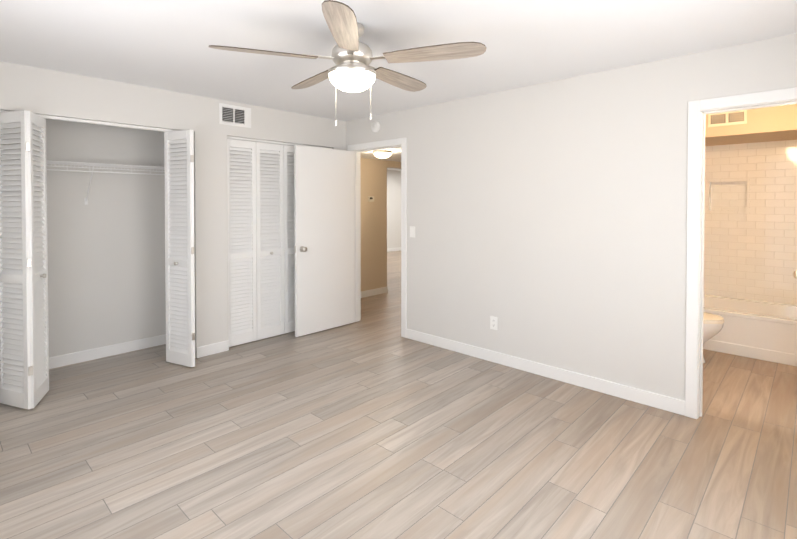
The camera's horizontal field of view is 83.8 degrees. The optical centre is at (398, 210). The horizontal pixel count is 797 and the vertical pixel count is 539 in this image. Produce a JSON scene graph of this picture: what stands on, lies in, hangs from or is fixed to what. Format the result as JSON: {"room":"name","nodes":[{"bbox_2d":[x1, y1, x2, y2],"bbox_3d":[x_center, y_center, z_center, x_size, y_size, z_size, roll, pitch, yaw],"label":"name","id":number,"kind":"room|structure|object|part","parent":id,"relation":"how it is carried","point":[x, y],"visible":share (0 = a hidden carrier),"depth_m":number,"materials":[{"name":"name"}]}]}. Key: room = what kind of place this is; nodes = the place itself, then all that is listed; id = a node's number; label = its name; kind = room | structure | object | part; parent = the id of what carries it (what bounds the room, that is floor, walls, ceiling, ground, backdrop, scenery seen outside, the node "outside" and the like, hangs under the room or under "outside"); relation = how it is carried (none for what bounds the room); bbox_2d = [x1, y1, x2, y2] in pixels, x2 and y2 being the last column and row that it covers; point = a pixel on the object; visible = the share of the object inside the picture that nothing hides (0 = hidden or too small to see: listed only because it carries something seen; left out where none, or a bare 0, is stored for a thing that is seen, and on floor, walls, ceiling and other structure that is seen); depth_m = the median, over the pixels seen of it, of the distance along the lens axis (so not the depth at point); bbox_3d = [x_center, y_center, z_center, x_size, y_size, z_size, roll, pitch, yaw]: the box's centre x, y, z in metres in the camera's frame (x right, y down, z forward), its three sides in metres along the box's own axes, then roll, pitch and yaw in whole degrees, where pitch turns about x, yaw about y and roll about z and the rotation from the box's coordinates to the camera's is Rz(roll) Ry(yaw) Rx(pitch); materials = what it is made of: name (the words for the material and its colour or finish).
{"room":"empty bedroom","nodes":[
{"label":"empty bedroom","id":0,"kind":"room"},
{"bbox_2d":[0,61,345,357],"bbox_3d":[-1.970,0.157,4.110,0.120,2.440,3.990,1,1,43],"label":"wall","id":1,"kind":"structure","parent":0,"point":[106,265],"depth_m":3.69,"materials":[{"name":"beige paint"}]},
{"bbox_2d":[0,110,48,409],"bbox_3d":[-2.663,0.346,3.173,0.325,2.067,0.292,1,1,43],"label":"bifold closet door","id":2,"kind":"structure","parent":1,"relation":"in","point":[24,356],"depth_m":3.13,"materials":[{"name":"white paint"}]},
{"bbox_2d":[9,159,179,204],"bbox_3d":[-2.720,-0.233,3.952,0.314,0.364,1.380,1,1,43],"label":"wire closet shelf","id":3,"kind":"object","parent":1,"relation":"attached to","point":[100,165],"visible":0.69,"depth_m":3.94,"materials":[{"name":"white metal"}]},
{"bbox_2d":[0,110,331,148],"bbox_3d":[-1.839,-0.718,4.235,0.040,0.021,3.006,1,1,43],"label":"track rail","id":4,"kind":"object","parent":1,"relation":"attached to","point":[127,126],"visible":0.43,"depth_m":3.77,"materials":[{"name":"white metal"}]},
{"bbox_2d":[164,130,194,366],"bbox_3d":[-1.905,0.334,3.970,0.335,2.067,0.230,1,1,43],"label":"bifold closet door","id":5,"kind":"structure","parent":1,"relation":"in","point":[179,279],"depth_m":3.92,"materials":[{"name":"white paint"}]},
{"bbox_2d":[219,103,250,127],"bbox_3d":[-1.605,-0.932,4.382,0.016,0.200,0.330,1,1,43],"label":"air vent","id":6,"kind":"object","parent":1,"relation":"in","point":[234,115],"visible":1,"depth_m":4.37,"materials":[{"name":"white metal"}]},
{"bbox_2d":[227,139,294,346],"bbox_3d":[-1.249,0.320,4.854,0.065,2.067,1.309,1,1,43],"label":"bifold closet door","id":7,"kind":"structure","parent":1,"relation":"in","point":[261,274],"depth_m":4.65,"materials":[{"name":"white paint"}]},
{"bbox_2d":[49,247,684,415],"bbox_3d":[0.685,1.280,7.178,9.730,0.100,11.830,1,1,43],"label":"baseboard","id":8,"kind":"structure","parent":1,"relation":"attached to","point":[662,402],"depth_m":3.95,"materials":[{"name":"white paint"}]},
{"bbox_2d":[360,158,400,290],"bbox_3d":[-0.195,0.109,7.239,0.120,2.440,3.000,1,1,43],"label":"wall","id":9,"kind":"structure","parent":0,"point":[374,233],"depth_m":6.94,"materials":[{"name":"beige paint"}]},
{"bbox_2d":[368,196,373,201],"bbox_3d":[-0.422,-0.176,6.885,0.029,0.084,0.124,1,1,43],"label":"thermostat","id":10,"kind":"object","parent":9,"relation":"attached to","point":[370,198],"visible":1,"depth_m":6.87,"materials":[{"name":"white plastic"}]},
{"bbox_2d":[360,147,400,161],"bbox_3d":[0.585,-0.995,6.489,2.020,0.410,3.000,1,1,43],"label":"ceiling","id":11,"kind":"structure","parent":0,"point":[395,155],"depth_m":6.39,"materials":[{"name":"white paint"}]},
{"bbox_2d":[373,150,392,159],"bbox_3d":[-0.208,-0.720,5.811,0.264,0.118,0.264,1,1,43],"label":"light","id":12,"kind":"object","parent":11,"relation":"attached to","point":[382,154],"visible":1,"depth_m":5.72,"materials":[{"name":"white glass"}]},
{"bbox_2d":[387,170,400,248],"bbox_3d":[-0.989,0.027,12.569,0.120,2.440,6.480,1,1,43],"label":"wall","id":13,"kind":"structure","parent":0,"point":[393,208],"depth_m":13.37,"materials":[{"name":"beige paint"}]},
{"bbox_2d":[0,250,796,538],"bbox_3d":[0.685,1.380,7.179,9.970,0.100,12.070,1,1,43],"label":"floor","id":14,"kind":"structure","parent":0,"point":[372,423],"depth_m":2.60,"materials":[{"name":"brown wood"}]},
{"bbox_2d":[703,312,723,362],"bbox_3d":[2.605,0.985,4.181,0.752,0.782,0.410,1,1,43],"label":"toilet","id":15,"kind":"object","parent":14,"relation":"on","point":[713,324],"visible":0.12,"depth_m":3.91,"materials":[{"name":"white ceramic"}]},
{"bbox_3d":[2.679,0.968,4.110,0.548,0.047,0.380,1,1,43],"label":"seat","id":16,"kind":"part","parent":15,"relation":"part of","materials":[{"name":"plastic"}]},
{"bbox_2d":[703,295,796,365],"bbox_3d":[3.471,1.171,4.519,1.566,0.400,0.820,1,1,43],"label":"bathtub","id":17,"kind":"object","parent":14,"relation":"on","point":[761,330],"visible":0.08,"depth_m":4.19,"materials":[{"name":"white ceramic"}]},
{"bbox_2d":[0,0,796,120],"bbox_3d":[-0.498,-1.091,2.707,5.620,0.100,3.990,1,1,43],"label":"ceiling","id":18,"kind":"structure","parent":0,"point":[161,44],"depth_m":2.71,"materials":[{"name":"white paint"}]},
{"bbox_2d":[209,0,485,125],"bbox_3d":[-0.259,-0.767,2.558,1.414,0.543,1.409,1,1,43],"label":"ceiling fan","id":19,"kind":"object","parent":18,"relation":"hanging from","point":[352,58],"visible":1,"depth_m":2.40,"materials":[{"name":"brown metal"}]},
{"bbox_3d":[-0.262,-0.717,2.512,0.262,0.090,0.262,1,1,43],"label":"globe","id":20,"kind":"part","parent":19,"relation":"part of","materials":[{"name":"white glass"}]},
{"bbox_2d":[346,34,796,400],"bbox_3d":[1.137,0.161,3.846,4.770,2.440,0.120,1,1,43],"label":"wall","id":21,"kind":"structure","parent":0,"point":[548,220],"depth_m":3.55,"materials":[{"name":"beige paint"}]},
{"bbox_2d":[294,145,353,336],"bbox_3d":[-0.819,0.326,5.038,0.171,2.050,0.821,1,1,43],"label":"hall door","id":22,"kind":"structure","parent":21,"relation":"in","point":[324,229],"depth_m":4.99,"materials":[{"name":"white paint"}]},
{"bbox_2d":[371,121,379,131],"bbox_3d":[-0.265,-0.947,5.039,0.124,0.124,0.037,1,1,43],"label":"smoke detector","id":23,"kind":"object","parent":21,"relation":"attached to","point":[375,126],"visible":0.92,"depth_m":5.02,"materials":[{"name":"white plastic"}]},
{"bbox_2d":[348,137,406,337],"bbox_3d":[-0.218,0.290,5.122,0.956,2.143,0.152,1,1,43],"label":"door frame","id":24,"kind":"structure","parent":21,"relation":"attached to","point":[357,149],"depth_m":5.04,"materials":[{"name":"white paint"}]},
{"bbox_2d":[410,226,414,237],"bbox_3d":[0.144,0.228,4.689,0.072,0.116,0.013,1,1,43],"label":"switch plate","id":25,"kind":"object","parent":21,"relation":"attached to","point":[412,231],"visible":1,"depth_m":4.68,"materials":[{"name":"white plastic"}]},
{"bbox_2d":[490,316,496,329],"bbox_3d":[0.864,1.024,4.028,0.072,0.116,0.007,1,1,43],"label":"electrical outlet plate","id":26,"kind":"object","parent":21,"relation":"attached to","point":[493,322],"visible":1,"depth_m":4.03,"materials":[{"name":"white plastic"}]},
{"bbox_2d":[685,87,796,418],"bbox_3d":[2.321,0.337,2.735,0.906,2.123,0.152,1,1,43],"label":"door frame","id":27,"kind":"structure","parent":21,"relation":"attached to","point":[698,110],"depth_m":2.96,"materials":[{"name":"white paint"}]},
{"bbox_2d":[704,140,796,304],"bbox_3d":[3.786,0.121,4.838,1.570,1.690,0.104,1,1,43],"label":"tiled wall","id":28,"kind":"structure","parent":0,"point":[750,233],"depth_m":4.77,"materials":[{"name":"white tile"}]},
{"bbox_2d":[705,104,796,145],"bbox_3d":[3.510,-0.894,4.529,1.570,0.350,0.910,1,1,43],"label":"wall","id":29,"kind":"structure","parent":0,"point":[775,123],"depth_m":4.13,"materials":[{"name":"beige paint"}]},
{"bbox_2d":[708,110,746,126],"bbox_3d":[3.141,-0.880,4.245,0.300,0.140,0.010,1,1,43],"label":"ceiling vent","id":30,"kind":"object","parent":29,"relation":"in","point":[727,118],"visible":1,"depth_m":4.24,"materials":[{"name":"white metal"}]}
]}

